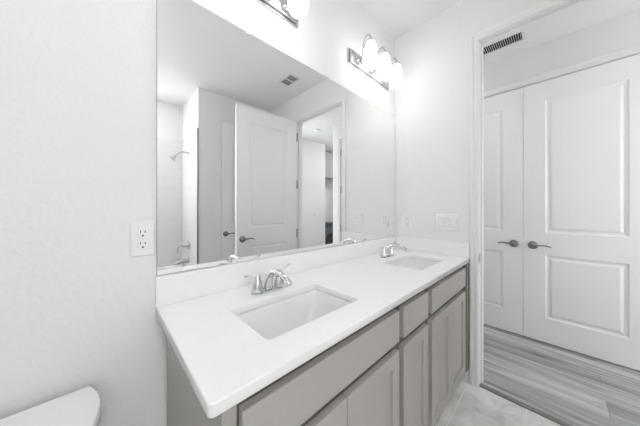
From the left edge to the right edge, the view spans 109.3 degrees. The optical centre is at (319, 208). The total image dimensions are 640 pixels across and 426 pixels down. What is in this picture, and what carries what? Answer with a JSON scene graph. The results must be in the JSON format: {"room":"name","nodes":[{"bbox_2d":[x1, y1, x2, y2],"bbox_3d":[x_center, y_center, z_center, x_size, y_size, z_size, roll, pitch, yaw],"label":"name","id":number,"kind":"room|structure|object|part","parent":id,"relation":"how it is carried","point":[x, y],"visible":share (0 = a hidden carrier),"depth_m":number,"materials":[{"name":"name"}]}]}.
{"room":"bathroom","nodes":[
{"label":"bathroom","id":0,"kind":"room"},
{"bbox_2d":[0,0,394,425],"bbox_3d":[-0.341,-0.137,1.113,2.660,2.702,0.108,0,0,-44],"label":"wall","id":1,"kind":"structure","parent":0,"point":[78,77],"depth_m":0.69,"materials":[{"name":"white paint"}]},
{"bbox_2d":[130,221,154,256],"bbox_3d":[-0.606,0.104,0.776,0.068,0.118,0.010,0,0,-44],"label":"duplex outlet","id":2,"kind":"object","parent":1,"relation":"attached to","point":[142,234],"visible":1,"depth_m":0.77,"materials":[{"name":"white plastic"}]},
{"bbox_2d":[136,240,148,249],"bbox_3d":[-0.606,0.124,0.776,0.034,0.034,0.010,0,0,-44],"label":"socket","id":3,"kind":"object","parent":2,"relation":"attached to","point":[140,244],"depth_m":0.77,"materials":[{"name":"grey plastic"}]},
{"bbox_2d":[136,228,148,237],"bbox_3d":[-0.606,0.085,0.776,0.034,0.034,0.010,0,0,-44],"label":"socket","id":4,"kind":"object","parent":2,"relation":"attached to","point":[140,232],"depth_m":0.77,"materials":[{"name":"grey plastic"}]},
{"bbox_2d":[156,0,394,275],"bbox_3d":[0.040,-0.288,1.396,1.714,1.054,0.010,0,0,-44],"label":"vanity mirror","id":5,"kind":"object","parent":1,"relation":"attached to","point":[260,153],"visible":1,"depth_m":1.05,"materials":[{"name":"grey mirror"}]},
{"bbox_2d":[155,236,395,306],"bbox_3d":[0.043,0.293,1.391,1.720,0.105,0.020,0,0,-44],"label":"backsplash","id":6,"kind":"structure","parent":1,"relation":"attached to","point":[181,286],"depth_m":1.01,"materials":[{"name":"white stone"}]},
{"bbox_2d":[257,0,308,27],"bbox_3d":[-0.257,-1.061,0.997,0.534,0.233,0.175,0,0,-44],"label":"vanity light","id":7,"kind":"object","parent":1,"relation":"attached to","point":[290,11],"visible":1,"depth_m":1.13,"materials":[{"name":"white glass"}]},
{"bbox_3d":[-0.140,-1.092,1.127,0.032,0.172,0.117,0,0,-44],"label":"arm","id":8,"kind":"part","parent":7,"relation":"part of","materials":[{"name":"silver metal"}]},
{"bbox_3d":[-0.104,-1.029,1.090,0.099,0.169,0.099,0,0,-44],"label":"lamp shade","id":9,"kind":"part","parent":7,"relation":"part of","materials":[{"name":"white glass"}]},
{"bbox_2d":[347,33,402,90],"bbox_3d":[0.439,-1.061,1.663,0.534,0.233,0.175,0,0,-44],"label":"vanity light","id":10,"kind":"object","parent":1,"relation":"attached to","point":[367,64],"visible":1,"depth_m":1.60,"materials":[{"name":"white glass"}]},
{"bbox_3d":[0.303,-1.092,1.552,0.032,0.172,0.117,0,0,-44],"label":"arm","id":11,"kind":"part","parent":10,"relation":"part of","materials":[{"name":"silver metal"}]},
{"bbox_3d":[0.386,-1.040,1.718,0.534,0.108,0.024,0,0,-44],"label":"plate","id":12,"kind":"part","parent":10,"relation":"part of","materials":[{"name":"silver metal"}]},
{"bbox_3d":[0.339,-1.029,1.514,0.099,0.169,0.099,0,0,-44],"label":"lamp shade","id":13,"kind":"part","parent":10,"relation":"part of","materials":[{"name":"white glass"}]},
{"bbox_3d":[0.429,-1.092,1.673,0.032,0.172,0.117,0,0,-44],"label":"arm","id":14,"kind":"part","parent":10,"relation":"part of","materials":[{"name":"silver metal"}]},
{"bbox_3d":[0.465,-1.029,1.635,0.099,0.169,0.099,0,0,-44],"label":"lamp shade","id":15,"kind":"part","parent":10,"relation":"part of","materials":[{"name":"white glass"}]},
{"bbox_3d":[0.556,-1.092,1.794,0.032,0.172,0.117,0,0,-44],"label":"arm","id":16,"kind":"part","parent":10,"relation":"part of","materials":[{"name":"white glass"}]},
{"bbox_3d":[0.591,-1.029,1.756,0.099,0.169,0.099,0,0,-44],"label":"lamp shade","id":17,"kind":"part","parent":10,"relation":"part of","materials":[{"name":"white glass"}]},
{"bbox_2d":[395,0,544,381],"bbox_3d":[1.509,-0.137,1.183,0.108,2.702,3.390,0,0,-44],"label":"wall","id":18,"kind":"structure","parent":0,"point":[432,103],"depth_m":1.74,"materials":[{"name":"white paint"}]},
{"bbox_2d":[403,214,410,227],"bbox_3d":[0.732,0.106,1.909,0.010,0.120,0.072,0,0,-44],"label":"outlet","id":19,"kind":"object","parent":18,"relation":"attached to","point":[406,217],"visible":1,"depth_m":1.91,"materials":[{"name":"white plastic"}]},
{"bbox_2d":[405,217,408,224],"bbox_3d":[0.730,0.106,1.908,0.005,0.067,0.033,0,0,-44],"label":"socket","id":20,"kind":"object","parent":19,"relation":"attached to","point":[406,218],"depth_m":1.90,"materials":[{"name":"grey plastic"}]},
{"bbox_2d":[436,214,459,230],"bbox_3d":[0.946,0.102,1.684,0.012,0.120,0.156,0,0,-44],"label":"light switch","id":21,"kind":"object","parent":18,"relation":"attached to","point":[451,222],"visible":1,"depth_m":1.68,"materials":[{"name":"white plastic"}]},
{"bbox_2d":[461,371,466,381],"bbox_3d":[1.372,1.164,1.239,0.014,0.100,2.060,0,0,-44],"label":"baseboard","id":22,"kind":"structure","parent":18,"relation":"attached to","point":[464,377],"depth_m":1.59,"materials":[{"name":"white paint"}]},
{"bbox_2d":[470,0,594,386],"bbox_3d":[1.400,0.008,1.286,0.125,2.413,0.916,0,0,-44],"label":"door frame","id":23,"kind":"structure","parent":18,"relation":"attached to","point":[546,4],"depth_m":1.56,"materials":[{"name":"white paint"}]},
{"bbox_2d":[358,0,639,65],"bbox_3d":[2.068,-1.528,1.199,6.258,0.080,4.140,0,0,-44],"label":"ceiling","id":24,"kind":"structure","parent":0,"point":[597,11],"depth_m":1.77,"materials":[{"name":"white paint"}]},
{"bbox_2d":[484,31,524,55],"bbox_3d":[1.607,-1.484,2.076,0.160,0.008,0.396,0,0,-44],"label":"ceiling vent","id":25,"kind":"object","parent":24,"relation":"in","point":[518,37],"visible":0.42,"depth_m":2.04,"materials":[{"name":"grey metal"}]},
{"bbox_2d":[435,324,639,425],"bbox_3d":[2.068,1.244,1.199,6.258,0.060,4.140,0,0,-44],"label":"floor","id":26,"kind":"structure","parent":0,"point":[574,388],"depth_m":1.52,"materials":[{"name":"grey wood"}]},
{"bbox_2d":[0,386,101,425],"bbox_3d":[-0.582,0.864,0.278,0.451,0.700,0.678,0,0,-44],"label":"toilet","id":27,"kind":"object","parent":26,"relation":"on","point":[82,407],"visible":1,"depth_m":0.57,"materials":[{"name":"white ceramic"}]},
{"bbox_2d":[167,307,398,425],"bbox_3d":[-0.114,0.794,0.870,0.702,0.840,0.549,0,0,-44],"label":"base cabinet","id":28,"kind":"object","parent":26,"relation":"on","point":[354,381],"visible":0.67,"depth_m":0.67,"materials":[{"name":"grey paint"}]},
{"bbox_3d":[-0.363,0.794,0.643,0.030,0.840,0.524,0,0,-44],"label":"panel","id":29,"kind":"part","parent":28,"relation":"part of","materials":[{"name":"grey paint"}]},
{"bbox_2d":[155,236,469,417],"bbox_3d":[0.232,0.307,1.194,1.720,0.132,0.565,0,0,-44],"label":"countertop","id":30,"kind":"structure","parent":28,"relation":"on","point":[224,360],"depth_m":0.81,"materials":[{"name":"white stone"}]},
{"bbox_2d":[243,263,291,294],"bbox_3d":[-0.187,0.295,0.955,0.198,0.098,0.190,0,0,12],"label":"faucet","id":31,"kind":"object","parent":30,"relation":"on","point":[281,279],"visible":1,"depth_m":0.92,"materials":[{"name":"silver metal"}]},
{"bbox_3d":[-0.256,0.304,0.928,0.048,0.073,0.048,0,0,-44],"label":"handle","id":32,"kind":"part","parent":31,"relation":"part of","materials":[{"name":"silver metal"}]},
{"bbox_3d":[-0.219,0.343,0.963,0.152,0.004,0.049,0,0,-44],"label":"plate","id":33,"kind":"part","parent":31,"relation":"part of","materials":[{"name":"silver metal"}]},
{"bbox_3d":[-0.173,0.292,0.915,0.041,0.091,0.181,0,0,-44],"label":"spout","id":34,"kind":"part","parent":31,"relation":"part of","materials":[{"name":"silver metal"}]},
{"bbox_3d":[-0.183,0.304,0.999,0.048,0.073,0.048,0,0,-44],"label":"handle","id":35,"kind":"part","parent":31,"relation":"part of","materials":[{"name":"silver metal"}]},
{"bbox_2d":[236,289,350,339],"bbox_3d":[-0.080,0.454,0.822,0.447,0.160,0.279,0,0,-44],"label":"undermount sink","id":36,"kind":"object","parent":30,"relation":"in","point":[273,320],"visible":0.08,"depth_m":0.94,"materials":[{"name":"white ceramic"}]},
{"bbox_2d":[379,242,408,257],"bbox_3d":[0.520,0.295,1.632,0.198,0.098,0.190,0,0,12],"label":"faucet","id":37,"kind":"object","parent":30,"relation":"on","point":[387,252],"visible":1,"depth_m":1.59,"materials":[{"name":"silver metal"}]},
{"bbox_3d":[0.451,0.304,1.605,0.048,0.073,0.048,0,0,-44],"label":"handle","id":38,"kind":"part","parent":37,"relation":"part of","materials":[{"name":"silver metal"}]},
{"bbox_3d":[0.534,0.292,1.592,0.041,0.091,0.181,0,0,-44],"label":"spout","id":39,"kind":"part","parent":37,"relation":"part of","materials":[{"name":"silver metal"}]},
{"bbox_2d":[391,258,438,269],"bbox_3d":[0.625,0.454,1.497,0.447,0.160,0.279,0,0,-44],"label":"undermount sink","id":40,"kind":"object","parent":30,"relation":"in","point":[419,264],"visible":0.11,"depth_m":1.66,"materials":[{"name":"white ceramic"}]},
{"bbox_3d":[0.056,0.747,0.697,0.696,0.746,0.018,0,0,-44],"label":"frame","id":41,"kind":"part","parent":28,"relation":"part of","materials":[{"name":"grey wood"}]},
{"bbox_3d":[-0.044,0.840,0.572,0.324,0.552,0.022,0,0,-44],"label":"door","id":42,"kind":"part","parent":28,"relation":"part of","materials":[{"name":"grey paint"}]},
{"bbox_3d":[0.192,0.840,0.798,0.324,0.552,0.022,0,0,-44],"label":"door","id":43,"kind":"part","parent":28,"relation":"part of","materials":[{"name":"grey paint"}]},
{"bbox_2d":[396,289,427,425],"bbox_3d":[0.247,0.794,1.215,0.294,0.840,0.549,0,0,-44],"label":"base cabinet","id":44,"kind":"object","parent":26,"relation":"on","point":[412,345],"visible":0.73,"depth_m":1.01,"materials":[{"name":"grey paint"}]},
{"bbox_3d":[0.414,0.747,1.040,0.294,0.746,0.018,0,0,-44],"label":"frame","id":45,"kind":"part","parent":44,"relation":"part of","materials":[{"name":"grey wood"}]},
{"bbox_3d":[0.428,0.468,1.024,0.256,0.124,0.022,0,0,-44],"label":"drawer","id":46,"kind":"part","parent":44,"relation":"part of","materials":[{"name":"grey paint"}]},
{"bbox_3d":[0.428,0.840,1.024,0.256,0.552,0.022,0,0,-44],"label":"door","id":47,"kind":"part","parent":44,"relation":"part of","materials":[{"name":"grey paint"}]},
{"bbox_2d":[425,263,468,425],"bbox_3d":[0.604,0.794,1.553,0.684,0.840,0.556,0,0,-44],"label":"base cabinet","id":48,"kind":"object","parent":26,"relation":"on","point":[447,321],"visible":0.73,"depth_m":1.31,"materials":[{"name":"grey paint"}]},
{"bbox_3d":[0.664,0.840,1.250,0.300,0.552,0.022,0,0,-44],"label":"door","id":49,"kind":"part","parent":48,"relation":"part of","materials":[{"name":"grey paint"}]},
{"bbox_3d":[0.769,0.747,1.380,0.684,0.746,0.018,0,0,-44],"label":"frame","id":50,"kind":"part","parent":48,"relation":"part of","materials":[{"name":"grey wood"}]},
{"bbox_3d":[0.882,0.840,1.459,0.300,0.552,0.022,0,0,-44],"label":"door","id":51,"kind":"part","parent":48,"relation":"part of","materials":[{"name":"grey paint"}]},
{"bbox_2d":[479,383,572,425],"bbox_3d":[1.379,1.211,1.266,0.034,0.010,0.810,0,0,-44],"label":"trim","id":52,"kind":"structure","parent":26,"relation":"on","point":[558,421],"depth_m":1.38,"materials":[{"name":"grey wood"}]},
{"bbox_2d":[484,7,639,97],"bbox_3d":[1.879,-0.137,2.264,0.108,2.702,2.100,0,0,-44],"label":"wall","id":53,"kind":"structure","parent":0,"point":[621,31],"depth_m":1.94,"materials":[{"name":"white paint"}]},
{"bbox_2d":[484,87,522,334],"bbox_3d":[1.650,0.028,2.414,0.096,2.352,0.762,0,0,-44],"label":"door","id":54,"kind":"structure","parent":53,"relation":"in","point":[503,113],"depth_m":2.25,"materials":[{"name":"white paint"}]},
{"bbox_3d":[1.856,0.338,2.176,0.059,0.072,0.072,0,0,-44],"label":"handle","id":55,"kind":"part","parent":54,"relation":"part of","materials":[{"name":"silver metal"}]},
{"bbox_2d":[484,43,639,96],"bbox_3d":[1.913,-0.001,2.138,0.016,2.430,1.630,0,0,-44],"label":"door frame","id":56,"kind":"structure","parent":53,"relation":"attached to","point":[633,49],"depth_m":1.93,"materials":[{"name":"white paint"}]},
{"bbox_2d":[523,54,639,370],"bbox_3d":[2.179,0.028,1.863,0.096,2.352,0.762,0,0,-44],"label":"door","id":57,"kind":"structure","parent":53,"relation":"in","point":[581,129],"depth_m":1.88,"materials":[{"name":"white paint"}]},
{"bbox_3d":[1.949,0.338,2.079,0.059,0.072,0.072,0,0,-44],"label":"handle","id":58,"kind":"part","parent":57,"relation":"part of","materials":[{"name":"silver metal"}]}
]}

